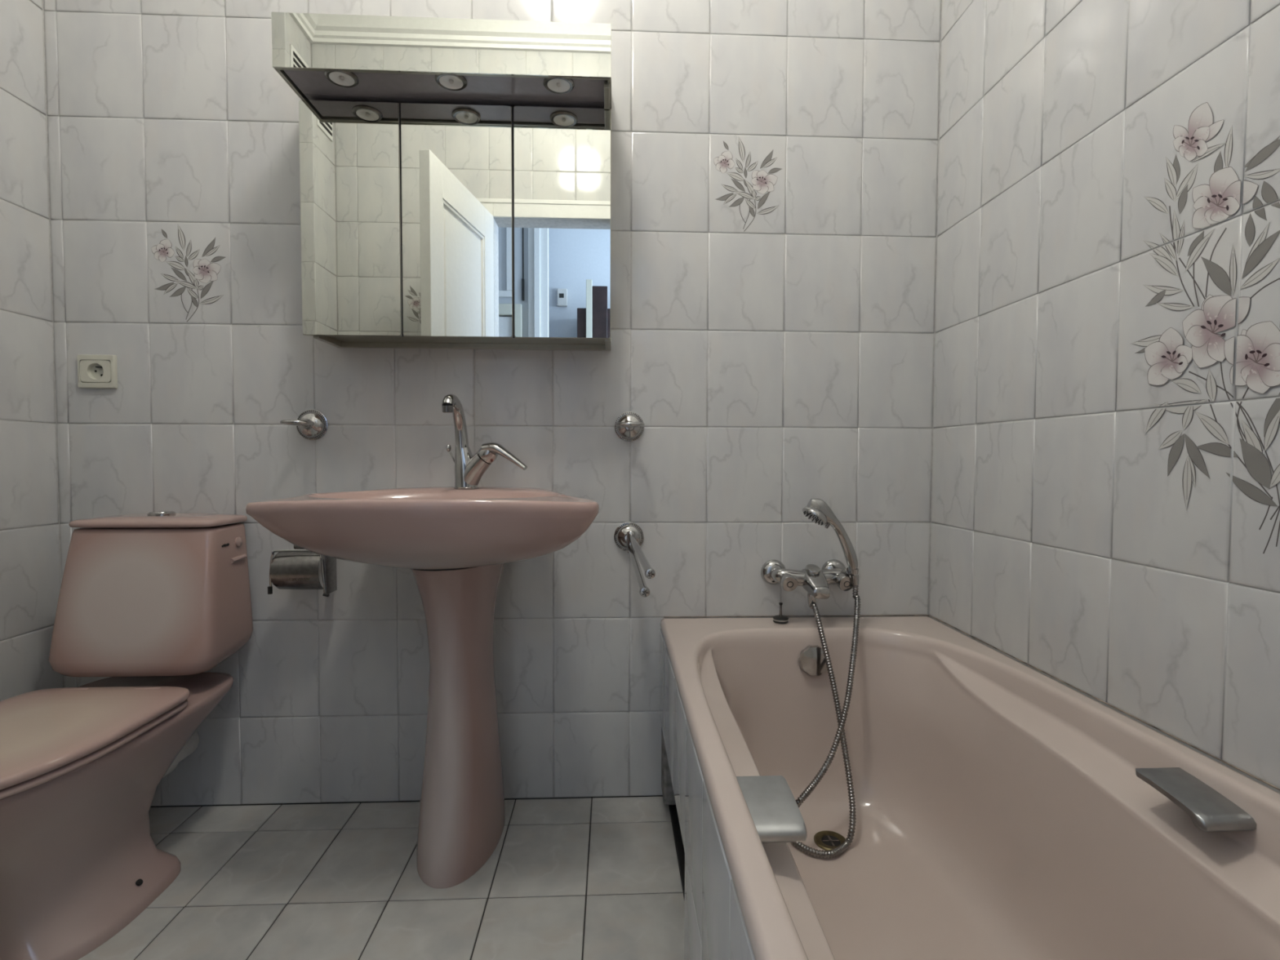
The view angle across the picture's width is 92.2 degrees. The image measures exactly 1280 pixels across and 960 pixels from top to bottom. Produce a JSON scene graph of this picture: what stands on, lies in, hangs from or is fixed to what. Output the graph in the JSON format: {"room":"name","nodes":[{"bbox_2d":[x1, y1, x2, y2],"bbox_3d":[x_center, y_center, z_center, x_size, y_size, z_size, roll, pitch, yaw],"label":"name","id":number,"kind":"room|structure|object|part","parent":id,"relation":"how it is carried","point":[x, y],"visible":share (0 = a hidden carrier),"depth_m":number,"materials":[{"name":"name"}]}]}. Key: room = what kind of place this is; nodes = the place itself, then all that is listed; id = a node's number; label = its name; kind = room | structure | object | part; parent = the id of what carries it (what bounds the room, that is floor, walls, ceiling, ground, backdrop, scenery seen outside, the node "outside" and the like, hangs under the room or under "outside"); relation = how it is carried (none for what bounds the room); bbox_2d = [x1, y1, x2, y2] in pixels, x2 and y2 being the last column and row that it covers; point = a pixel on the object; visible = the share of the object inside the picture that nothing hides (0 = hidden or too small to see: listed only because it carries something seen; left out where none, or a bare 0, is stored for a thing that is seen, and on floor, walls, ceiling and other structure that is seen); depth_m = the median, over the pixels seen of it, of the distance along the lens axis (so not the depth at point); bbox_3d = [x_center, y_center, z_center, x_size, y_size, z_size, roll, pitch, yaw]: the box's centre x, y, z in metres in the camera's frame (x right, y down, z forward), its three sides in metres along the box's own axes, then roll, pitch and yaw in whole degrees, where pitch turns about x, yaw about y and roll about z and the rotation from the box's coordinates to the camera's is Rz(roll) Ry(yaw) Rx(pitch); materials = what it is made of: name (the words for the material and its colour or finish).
{"room":"bathroom","nodes":[
{"label":"bathroom","id":0,"kind":"room"},
{"bbox_2d":[0,0,64,701],"bbox_3d":[-1.471,-0.531,0.647,0.120,2.800,1.742,0,2,-3],"label":"wall","id":1,"kind":"structure","parent":0,"point":[30,574],"depth_m":1.45,"materials":[{"name":"tile"}]},
{"bbox_2d":[78,795,684,959],"bbox_3d":[-0.304,0.917,0.801,2.430,0.101,1.840,0,2,-3],"label":"floor","id":2,"kind":"structure","parent":0,"point":[585,877],"depth_m":1.28,"materials":[{"name":"tile"}]},
{"bbox_2d":[0,511,253,959],"bbox_3d":[-1.128,0.467,1.215,0.356,0.766,0.702,0,2,-3],"label":"toilet","id":3,"kind":"object","parent":2,"relation":"on","point":[152,602],"visible":1,"depth_m":1.26,"materials":[{"name":"ceramic"}]},
{"bbox_3d":[-1.123,0.483,1.103,0.352,0.013,0.468,0,2,-3],"label":"seat","id":4,"kind":"part","parent":3,"relation":"part of","materials":[{"name":"pink plastic"}]},
{"bbox_3d":[-1.123,0.463,1.102,0.356,0.021,0.476,0,2,-3],"label":"lid","id":5,"kind":"part","parent":3,"relation":"part of","materials":[{"name":"plastic"}]},
{"bbox_3d":[-1.128,0.669,1.210,0.348,0.362,0.652,0,2,-3],"label":"bowl","id":6,"kind":"part","parent":3,"relation":"part of","materials":[{"name":"ceramic"}]},
{"bbox_3d":[-1.139,0.095,1.469,0.325,0.022,0.165,0,2,-3],"label":"cistern lid","id":7,"kind":"part","parent":3,"relation":"part of","materials":[{"name":"pink ceramic"}]},
{"bbox_2d":[245,486,599,888],"bbox_3d":[-0.428,0.436,1.352,0.680,0.822,0.492,0,2,-3],"label":"washbasin","id":8,"kind":"object","parent":2,"relation":"on","point":[456,544],"visible":1,"depth_m":1.30,"materials":[{"name":"ceramic"}]},
{"bbox_2d":[245,486,599,569],"bbox_3d":[-0.427,0.102,1.340,0.680,0.154,0.492,0,2,-3],"label":"basin","id":9,"kind":"object","parent":8,"relation":"in","point":[430,527],"depth_m":1.14,"materials":[{"name":"pink ceramic"}]},
{"bbox_2d":[441,394,527,488],"bbox_3d":[-0.366,-0.088,1.462,0.190,0.221,0.152,0,2,-14],"label":"faucet","id":10,"kind":"object","parent":8,"relation":"on","point":[469,469],"visible":1,"depth_m":1.47,"materials":[{"name":"silver metal"}]},
{"bbox_3d":[-0.468,-0.078,1.509,0.012,0.020,0.013,0,2,-3],"label":"knob","id":11,"kind":"part","parent":10,"relation":"part of","materials":[{"name":"silver metal"}]},
{"bbox_3d":[-0.429,-0.132,1.438,0.034,0.131,0.136,0,2,-3],"label":"spout","id":12,"kind":"part","parent":10,"relation":"part of","materials":[{"name":"silver metal"}]},
{"bbox_3d":[-0.326,-0.057,1.468,0.126,0.067,0.045,1,2,14],"label":"lever","id":13,"kind":"part","parent":10,"relation":"part of","materials":[{"name":"silver metal"}]},
{"bbox_2d":[660,614,1279,959],"bbox_3d":[0.448,0.599,0.851,0.722,0.421,1.586,0,2,-3],"label":"bathtub","id":14,"kind":"object","parent":2,"relation":"on","point":[1004,811],"visible":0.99,"depth_m":1.10,"materials":[{"name":"pink ceramic"}]},
{"bbox_2d":[773,602,788,623],"bbox_3d":[0.359,0.338,1.573,0.039,0.051,0.039,0,2,-3],"label":"stopper","id":15,"kind":"object","parent":14,"relation":"on","point":[779,619],"visible":1,"depth_m":1.56,"materials":[{"name":"black rubber"}]},
{"bbox_3d":[0.359,0.334,1.573,0.007,0.030,0.008,0,2,-3],"label":"rod","id":16,"kind":"part","parent":15,"relation":"part of","materials":[{"name":"silver metal"}]},
{"bbox_2d":[791,498,860,857],"bbox_3d":[0.423,0.417,1.418,0.155,0.737,0.321,1,2,20],"label":"shower","id":17,"kind":"object","parent":14,"relation":"in","point":[817,510],"visible":0.91,"depth_m":1.44,"materials":[{"name":"silver metal"}]},
{"bbox_3d":[0.473,0.134,1.517,0.137,0.178,0.033,0,2,-9],"label":"handle","id":18,"kind":"part","parent":17,"relation":"part of","materials":[{"name":"silver metal"}]},
{"bbox_2d":[43,0,942,806],"bbox_3d":[-0.339,-0.563,1.627,2.430,2.800,0.121,0,2,-3],"label":"wall","id":19,"kind":"structure","parent":0,"point":[775,163],"depth_m":1.58,"materials":[{"name":"tile"}]},
{"bbox_2d":[77,354,117,388],"bbox_3d":[-1.345,-0.269,1.526,0.088,0.082,0.011,0,2,-3],"label":"power socket","id":20,"kind":"object","parent":19,"relation":"attached to","point":[94,371],"visible":1,"depth_m":1.52,"materials":[{"name":"beige plastic"}]},
{"bbox_2d":[151,225,225,321],"bbox_3d":[-1.122,-0.514,1.533,0.180,0.242,0.001,0,2,-3],"label":"print","id":21,"kind":"object","parent":19,"relation":"attached to","point":[188,262],"depth_m":1.53,"materials":[{"name":"tile"}]},
{"bbox_2d":[267,544,337,596],"bbox_3d":[-0.827,0.197,1.520,0.144,0.171,0.105,0,2,-3],"label":"toilet paper holder","id":22,"kind":"object","parent":19,"relation":"attached to","point":[297,568],"visible":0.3,"depth_m":1.48,"materials":[{"name":"silver metal"}]},
{"bbox_3d":[-0.892,0.266,1.486,0.010,0.018,0.010,0,2,-3],"label":"frame","id":23,"kind":"part","parent":22,"relation":"part of","materials":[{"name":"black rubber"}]},
{"bbox_3d":[-0.826,0.220,1.486,0.133,0.106,0.010,0,2,-3],"label":"wire frame","id":24,"kind":"part","parent":22,"relation":"part of","materials":[{"name":"silver metal"}]},
{"bbox_3d":[-0.819,0.163,1.529,0.062,0.012,0.038,0,2,-3],"label":"arm","id":25,"kind":"part","parent":22,"relation":"part of","materials":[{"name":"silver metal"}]},
{"bbox_3d":[-0.763,0.225,1.517,0.008,0.106,0.058,0,2,-3],"label":"plate","id":26,"kind":"part","parent":22,"relation":"part of","materials":[{"name":"silver metal"}]},
{"bbox_2d":[280,409,328,439],"bbox_3d":[-0.826,-0.137,1.503,0.077,0.077,0.113,0,2,-3],"label":"holder","id":27,"kind":"object","parent":19,"relation":"attached to","point":[311,424],"visible":1,"depth_m":1.54,"materials":[{"name":"silver metal"}]},
{"bbox_2d":[271,12,611,351],"bbox_3d":[-0.421,-0.653,1.434,0.707,0.650,0.249,0,2,-3],"label":"upper cabinet","id":28,"kind":"object","parent":19,"relation":"attached to","point":[455,174],"visible":1,"depth_m":1.41,"materials":[{"name":"metal"}]},
{"bbox_3d":[-0.753,-0.336,1.485,0.014,0.010,0.118,0,2,-3],"label":"rail","id":29,"kind":"part","parent":28,"relation":"part of","materials":[{"name":"metal"}]},
{"bbox_2d":[324,70,359,87],"bbox_3d":[-0.643,-0.872,1.329,0.067,0.016,0.067,0,2,-8],"label":"spotlight","id":30,"kind":"object","parent":28,"relation":"on","point":[332,78],"depth_m":1.33,"materials":[{"name":"white"}]},
{"bbox_2d":[298,99,400,335],"bbox_3d":[-0.662,-0.597,1.409,0.221,0.526,0.003,0,2,-3],"label":"mirror","id":31,"kind":"object","parent":28,"relation":"attached to","point":[350,151],"depth_m":1.41,"materials":[{"name":"clear glass"}]},
{"bbox_3d":[-0.662,-0.597,1.414,0.223,0.528,0.007,0,2,-3],"label":"door","id":32,"kind":"part","parent":28,"relation":"part of","materials":[{"name":"metal"}]},
{"bbox_2d":[271,12,611,78],"bbox_3d":[-0.415,-0.918,1.302,0.707,0.112,0.004,0,2,-3],"label":"mirror","id":33,"kind":"object","parent":28,"relation":"attached to","point":[329,43],"depth_m":1.30,"materials":[{"name":"clear glass"}]},
{"bbox_2d":[435,73,466,90],"bbox_3d":[-0.410,-0.872,1.339,0.067,0.016,0.067,0,2,-8],"label":"spotlight","id":34,"kind":"object","parent":28,"relation":"on","point":[443,82],"depth_m":1.34,"materials":[{"name":"white"}]},
{"bbox_3d":[-0.422,-0.597,1.425,0.251,0.528,0.007,0,2,-3],"label":"door","id":35,"kind":"part","parent":28,"relation":"part of","materials":[{"name":"metal"}]},
{"bbox_2d":[400,102,512,337],"bbox_3d":[-0.421,-0.596,1.420,0.249,0.526,0.003,0,2,-3],"label":"mirror","id":36,"kind":"object","parent":28,"relation":"attached to","point":[456,160],"depth_m":1.42,"materials":[{"name":"clear glass"}]},
{"bbox_3d":[-0.418,-0.340,1.566,0.689,0.014,0.009,0,2,-3],"label":"rail","id":37,"kind":"part","parent":28,"relation":"part of","materials":[{"name":"metal"}]},
{"bbox_2d":[543,76,573,93],"bbox_3d":[-0.178,-0.871,1.349,0.067,0.016,0.067,0,2,-8],"label":"spotlight","id":38,"kind":"object","parent":28,"relation":"on","point":[552,85],"depth_m":1.35,"materials":[{"name":"white"}]},
{"bbox_3d":[-0.180,-0.596,1.436,0.224,0.528,0.007,0,2,-3],"label":"door","id":39,"kind":"part","parent":28,"relation":"part of","materials":[{"name":"metal"}]},
{"bbox_2d":[513,106,610,337],"bbox_3d":[-0.180,-0.596,1.431,0.222,0.526,0.003,0,2,-3],"label":"mirror","id":40,"kind":"object","parent":28,"relation":"attached to","point":[562,156],"depth_m":1.43,"materials":[{"name":"clear glass"}]},
{"bbox_3d":[-0.078,-0.335,1.516,0.014,0.010,0.118,0,2,-3],"label":"rail","id":41,"kind":"part","parent":28,"relation":"part of","materials":[{"name":"metal"}]},
{"bbox_2d":[614,411,644,441],"bbox_3d":[-0.025,-0.136,1.540,0.077,0.077,0.113,0,2,-3],"label":"holder","id":42,"kind":"object","parent":19,"relation":"attached to","point":[628,425],"visible":1,"depth_m":1.58,"materials":[{"name":"silver metal"}]},
{"bbox_2d":[613,521,655,597],"bbox_3d":[-0.018,0.175,1.431,0.077,0.119,0.354,0,2,-4],"label":"towel rail","id":43,"kind":"object","parent":19,"relation":"attached to","point":[628,536],"visible":1,"depth_m":1.49,"materials":[{"name":"silver metal"}]},
{"bbox_2d":[713,137,781,231],"bbox_3d":[0.278,-0.762,1.587,0.180,0.242,0.001,0,2,-3],"label":"print","id":44,"kind":"object","parent":19,"relation":"attached to","point":[747,171],"depth_m":1.59,"materials":[{"name":"ceramic"}]},
{"bbox_2d":[760,559,853,599],"bbox_3d":[0.436,0.253,1.566,0.228,0.081,0.130,0,2,-3],"label":"mixer","id":45,"kind":"object","parent":19,"relation":"attached to","point":[815,581],"visible":1,"depth_m":1.56,"materials":[{"name":"silver metal"}]},
{"bbox_3d":[0.373,0.257,1.550,0.040,0.042,0.044,0,2,-3],"label":"knob","id":46,"kind":"part","parent":45,"relation":"part of","materials":[{"name":"silver metal"}]},
{"bbox_3d":[0.517,0.257,1.556,0.040,0.042,0.044,0,2,-3],"label":"knob","id":47,"kind":"part","parent":45,"relation":"part of","materials":[{"name":"silver metal"}]},
{"bbox_2d":[659,628,755,959],"bbox_3d":[0.115,0.643,0.836,0.055,0.450,1.583,0,2,-3],"label":"wall","id":48,"kind":"structure","parent":0,"point":[715,927],"depth_m":0.91,"materials":[{"name":"tile"}]},
{"bbox_2d":[928,0,1279,793],"bbox_3d":[0.875,-0.527,0.752,0.122,2.800,1.742,0,2,-3],"label":"wall","id":49,"kind":"structure","parent":0,"point":[1105,494],"depth_m":1.04,"materials":[{"name":"tile"}]},
{"bbox_2d":[1130,102,1279,553],"bbox_3d":[0.810,-0.223,0.859,0.002,0.634,0.301,0,2,-3],"label":"print","id":50,"kind":"object","parent":49,"relation":"attached to","point":[1205,177],"depth_m":0.88,"materials":[{"name":"tile"}]}
]}

